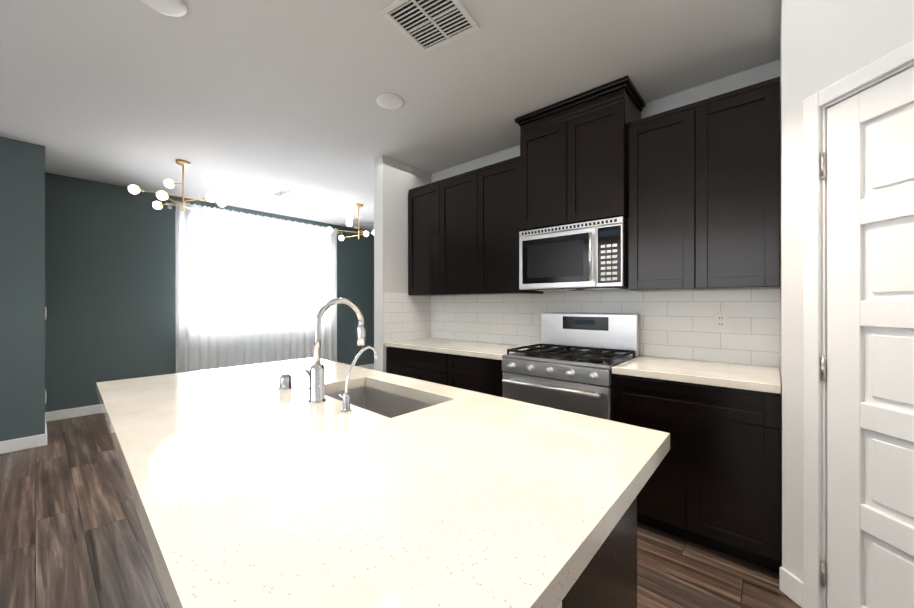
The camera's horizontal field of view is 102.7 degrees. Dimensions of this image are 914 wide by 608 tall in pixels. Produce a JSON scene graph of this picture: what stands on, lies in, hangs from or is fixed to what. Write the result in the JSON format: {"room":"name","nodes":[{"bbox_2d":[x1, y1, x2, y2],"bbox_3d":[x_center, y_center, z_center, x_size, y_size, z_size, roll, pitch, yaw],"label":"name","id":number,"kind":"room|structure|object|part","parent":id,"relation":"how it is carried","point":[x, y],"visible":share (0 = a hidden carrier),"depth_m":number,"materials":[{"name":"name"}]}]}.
{"room":"kitchen","nodes":[
{"label":"kitchen","id":0,"kind":"room"},
{"bbox_2d":[0,137,44,441],"bbox_3d":[-4.869,-0.076,2.141,0.140,2.720,3.260,0,0,41],"label":"wall","id":1,"kind":"structure","parent":0,"point":[22,289],"depth_m":3.23,"materials":[{"name":"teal paint"}]},
{"bbox_2d":[0,432,46,453],"bbox_3d":[-4.807,1.231,2.095,0.014,0.105,3.274,0,0,41],"label":"baseboard","id":2,"kind":"structure","parent":1,"relation":"attached to","point":[13,445],"depth_m":3.22,"materials":[{"name":"white"}]},
{"bbox_2d":[45,172,373,411],"bbox_3d":[-3.005,-0.075,5.805,0.140,2.720,4.840,0,0,41],"label":"wall","id":3,"kind":"structure","parent":0,"point":[110,277],"depth_m":4.42,"materials":[{"name":"teal paint"}]},
{"bbox_2d":[45,412,47,432],"bbox_3d":[-4.107,1.232,3.646,0.960,0.105,0.014,0,0,41],"label":"baseboard","id":4,"kind":"structure","parent":3,"relation":"attached to","point":[46,420],"depth_m":3.75,"materials":[{"name":"white"}]},
{"bbox_2d":[47,364,373,421],"bbox_3d":[-2.973,1.233,5.724,0.014,0.105,4.640,0,0,41],"label":"baseboard","id":5,"kind":"structure","parent":3,"relation":"attached to","point":[93,409],"depth_m":4.16,"materials":[{"name":"white wood"}]},
{"bbox_2d":[165,202,342,233],"bbox_3d":[-2.937,-1.285,5.673,0.134,0.070,2.550,0,0,41],"label":"curtain rod","id":6,"kind":"object","parent":3,"relation":"attached to","point":[170,206],"visible":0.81,"depth_m":4.77,"materials":[{"name":"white metal"}]},
{"bbox_2d":[175,201,338,372],"bbox_3d":[-2.902,-0.037,5.642,0.125,2.605,2.350,0,0,41],"label":"sheer curtain","id":7,"kind":"object","parent":6,"relation":"hanging from","point":[251,289],"visible":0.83,"depth_m":5.42,"materials":[{"name":"white fabric"}]},
{"bbox_2d":[0,0,780,230],"bbox_3d":[-1.347,-1.466,2.160,7.540,0.060,8.300,0,0,41],"label":"ceiling","id":8,"kind":"structure","parent":0,"point":[250,104],"depth_m":2.34,"materials":[{"name":"white paint"}]},
{"bbox_2d":[141,0,186,16],"bbox_3d":[-1.394,-1.430,1.724,0.198,0.010,0.198,0,0,41],"label":"recessed light","id":9,"kind":"object","parent":8,"relation":"in","point":[175,8],"visible":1,"depth_m":1.75,"materials":[{"name":"white plastic"}]},
{"bbox_2d":[128,160,226,218],"bbox_3d":[-2.780,-1.184,3.678,0.844,0.500,0.785,0,0,41],"label":"dining chandelier","id":10,"kind":"object","parent":8,"relation":"hanging from","point":[163,195],"visible":1,"depth_m":3.67,"materials":[{"name":"white glass"}]},
{"bbox_2d":[269,189,290,196],"bbox_3d":[-2.286,-1.429,4.726,0.300,0.010,0.150,0,0,41],"label":"ceiling vent","id":11,"kind":"object","parent":8,"relation":"in","point":[279,193],"visible":0.98,"depth_m":4.72,"materials":[{"name":"white metal"}]},
{"bbox_2d":[326,203,373,240],"bbox_3d":[-1.436,-1.184,5.293,0.818,0.500,0.817,0,0,41],"label":"dining chandelier","id":12,"kind":"object","parent":8,"relation":"hanging from","point":[349,222],"visible":0.73,"depth_m":5.22,"materials":[{"name":"white glass"}]},
{"bbox_2d":[376,94,404,109],"bbox_3d":[-0.471,-1.430,2.591,0.198,0.010,0.198,0,0,41],"label":"recessed light","id":13,"kind":"object","parent":8,"relation":"in","point":[391,101],"visible":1,"depth_m":2.57,"materials":[{"name":"white plastic"}]},
{"bbox_2d":[380,0,479,53],"bbox_3d":[-0.130,-1.430,1.839,0.360,0.010,0.360,0,0,33],"label":"ceiling vent","id":14,"kind":"object","parent":8,"relation":"in","point":[425,26],"visible":1,"depth_m":1.85,"materials":[{"name":"white metal"}]},
{"bbox_2d":[0,369,800,607],"bbox_3d":[-1.347,1.314,2.159,7.540,0.060,8.300,0,0,41],"label":"floor","id":15,"kind":"structure","parent":0,"point":[72,534],"depth_m":1.90,"materials":[{"name":"brown wood"}]},
{"bbox_2d":[386,346,452,386],"bbox_3d":[-0.160,0.847,3.498,0.862,0.874,0.620,0,0,41],"label":"base cabinet","id":16,"kind":"object","parent":15,"relation":"on","point":[435,366],"depth_m":3.23,"materials":[{"name":"black wood"}]},
{"bbox_2d":[385,338,527,357],"bbox_3d":[0.022,0.390,3.334,1.353,0.039,0.630,0,0,41],"label":"countertop","id":17,"kind":"structure","parent":16,"relation":"on","point":[487,350],"depth_m":3.18,"materials":[{"name":"beige stone"}]},
{"bbox_2d":[453,354,504,396],"bbox_3d":[0.306,0.847,3.095,0.611,0.874,0.620,0,0,41],"label":"base cabinet","id":18,"kind":"object","parent":15,"relation":"on","point":[471,366],"depth_m":2.81,"materials":[{"name":"black wood"}]},
{"bbox_2d":[502,312,639,420],"bbox_3d":[0.801,0.678,2.612,0.757,1.212,0.702,0,0,41],"label":"gas range","id":19,"kind":"object","parent":15,"relation":"on","point":[571,361],"visible":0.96,"depth_m":2.52,"materials":[{"name":"grey metal"}]},
{"bbox_2d":[560,497,636,607],"bbox_3d":[-0.418,0.850,1.519,2.043,0.868,0.721,0,0,41],"label":"kitchen island","id":20,"kind":"object","parent":15,"relation":"on","point":[610,581],"depth_m":0.92,"materials":[{"name":"black wood"}]},
{"bbox_2d":[96,357,669,607],"bbox_3d":[-0.545,0.361,1.384,2.188,0.110,1.168,0,0,41],"label":"island countertop","id":21,"kind":"structure","parent":20,"relation":"on","point":[246,492],"depth_m":0.74,"materials":[{"name":"white stone"}]},
{"bbox_3d":[-0.747,0.337,1.592,0.056,0.063,0.056,0,0,41],"label":"air switch button","id":22,"kind":"part","parent":21,"relation":"part of","materials":[{"name":"silver metal"}]},
{"bbox_2d":[303,298,365,403],"bbox_3d":[-0.497,0.172,1.475,0.140,0.394,0.245,0,0,41],"label":"faucet","id":23,"kind":"object","parent":21,"relation":"on","point":[316,374],"visible":1,"depth_m":1.38,"materials":[{"name":"silver metal"}]},
{"bbox_2d":[339,346,378,412],"bbox_3d":[-0.350,0.260,1.306,0.060,0.218,0.154,0,0,41],"label":"filter faucet","id":24,"kind":"object","parent":21,"relation":"on","point":[346,403],"visible":1,"depth_m":1.25,"materials":[{"name":"silver metal"}]},
{"bbox_2d":[325,385,435,416],"bbox_3d":[-0.339,0.531,1.517,0.657,0.254,0.375,0,0,41],"label":"sink","id":25,"kind":"object","parent":21,"relation":"in","point":[388,401],"depth_m":1.74,"materials":[{"name":"grey metal"}]},
{"bbox_2d":[612,356,780,572],"bbox_3d":[1.397,0.827,2.143,0.745,0.914,0.630,0,0,41],"label":"base cabinet","id":26,"kind":"object","parent":15,"relation":"on","point":[713,482],"visible":0.9,"depth_m":1.86,"materials":[{"name":"black wood"}]},
{"bbox_2d":[374,156,430,371],"bbox_3d":[0.050,-0.075,4.521,0.140,2.720,2.500,0,0,41],"label":"wall","id":27,"kind":"structure","parent":0,"point":[395,181],"depth_m":3.61,"materials":[{"name":"white paint"}]},
{"bbox_2d":[431,59,779,182],"bbox_3d":[0.987,-0.076,3.021,3.520,2.720,0.140,0,0,41],"label":"wall","id":28,"kind":"structure","parent":0,"point":[755,75],"depth_m":2.46,"materials":[{"name":"white paint"}]},
{"bbox_2d":[408,179,443,295],"bbox_3d":[-0.200,-0.632,3.719,0.511,1.088,0.340,0,0,41],"label":"upper cabinet","id":29,"kind":"object","parent":28,"relation":"attached to","point":[425,202],"depth_m":3.59,"materials":[{"name":"black wood"}]},
{"bbox_2d":[444,167,483,295],"bbox_3d":[0.117,-0.632,3.444,0.570,1.088,0.340,0,0,41],"label":"upper cabinet","id":30,"kind":"object","parent":28,"relation":"attached to","point":[464,230],"depth_m":3.27,"materials":[{"name":"black wood"}]},
{"bbox_2d":[484,156,542,294],"bbox_3d":[0.435,-0.632,3.169,0.511,1.088,0.340,0,0,41],"label":"upper cabinet","id":31,"kind":"object","parent":28,"relation":"attached to","point":[501,179],"depth_m":3.01,"materials":[{"name":"black wood"}]},
{"bbox_2d":[515,75,645,230],"bbox_3d":[0.895,-0.999,2.713,0.823,0.865,0.426,0,0,41],"label":"upper cabinet","id":32,"kind":"object","parent":28,"relation":"attached to","point":[573,159],"visible":0.94,"depth_m":2.53,"materials":[{"name":"black wood"}]},
{"bbox_2d":[519,216,627,290],"bbox_3d":[0.882,-0.331,2.705,0.761,0.454,0.455,0,0,41],"label":"microwave","id":33,"kind":"object","parent":32,"relation":"attached to","point":[590,255],"visible":1,"depth_m":2.52,"materials":[{"name":"grey metal"}]},
{"bbox_2d":[384,289,779,368],"bbox_3d":[0.592,0.134,2.841,2.879,0.500,0.650,0,0,41],"label":"tile backsplash","id":34,"kind":"structure","parent":28,"relation":"attached to","point":[677,324],"depth_m":2.63,"materials":[{"name":"white tile"}]},
{"bbox_2d":[714,312,727,329],"bbox_3d":[1.673,0.109,2.317,0.070,0.114,0.007,0,0,41],"label":"outlet","id":35,"kind":"object","parent":34,"relation":"attached to","point":[720,320],"visible":1,"depth_m":2.31,"materials":[{"name":"white plastic"}]},
{"bbox_2d":[628,76,779,291],"bbox_3d":[1.494,-0.632,2.252,0.740,1.088,0.340,0,0,41],"label":"upper cabinet","id":36,"kind":"object","parent":28,"relation":"attached to","point":[704,194],"visible":1,"depth_m":2.08,"materials":[{"name":"black wood"}]},
{"bbox_2d":[780,0,781,566],"bbox_3d":[1.757,-0.076,1.878,0.140,2.720,0.580,0,0,41],"label":"wall","id":37,"kind":"structure","parent":0,"point":[781,255],"depth_m":1.74,"materials":[{"name":"white paint"}]},
{"bbox_2d":[782,0,913,581],"bbox_3d":[1.581,-0.076,0.951,0.140,2.720,1.400,0,0,-4],"label":"wall","id":38,"kind":"structure","parent":0,"point":[826,43],"depth_m":1.57,"materials":[{"name":"white paint"}]},
{"bbox_2d":[779,567,802,607],"bbox_3d":[1.504,1.231,0.945,0.014,0.105,1.400,0,0,-4],"label":"baseboard","id":39,"kind":"structure","parent":38,"relation":"attached to","point":[790,586],"depth_m":1.59,"materials":[{"name":"white"}]},
{"bbox_2d":[803,40,913,607],"bbox_3d":[1.563,0.214,1.087,0.158,2.139,0.910,0,0,-4],"label":"door frame","id":40,"kind":"structure","parent":38,"relation":"attached to","point":[814,348],"depth_m":1.48,"materials":[{"name":"white wood"}]},
{"bbox_2d":[821,66,913,607],"bbox_3d":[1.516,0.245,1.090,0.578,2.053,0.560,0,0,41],"label":"pantry door","id":41,"kind":"structure","parent":38,"relation":"in","point":[870,347],"depth_m":1.32,"materials":[{"name":"white paint"}]}
]}

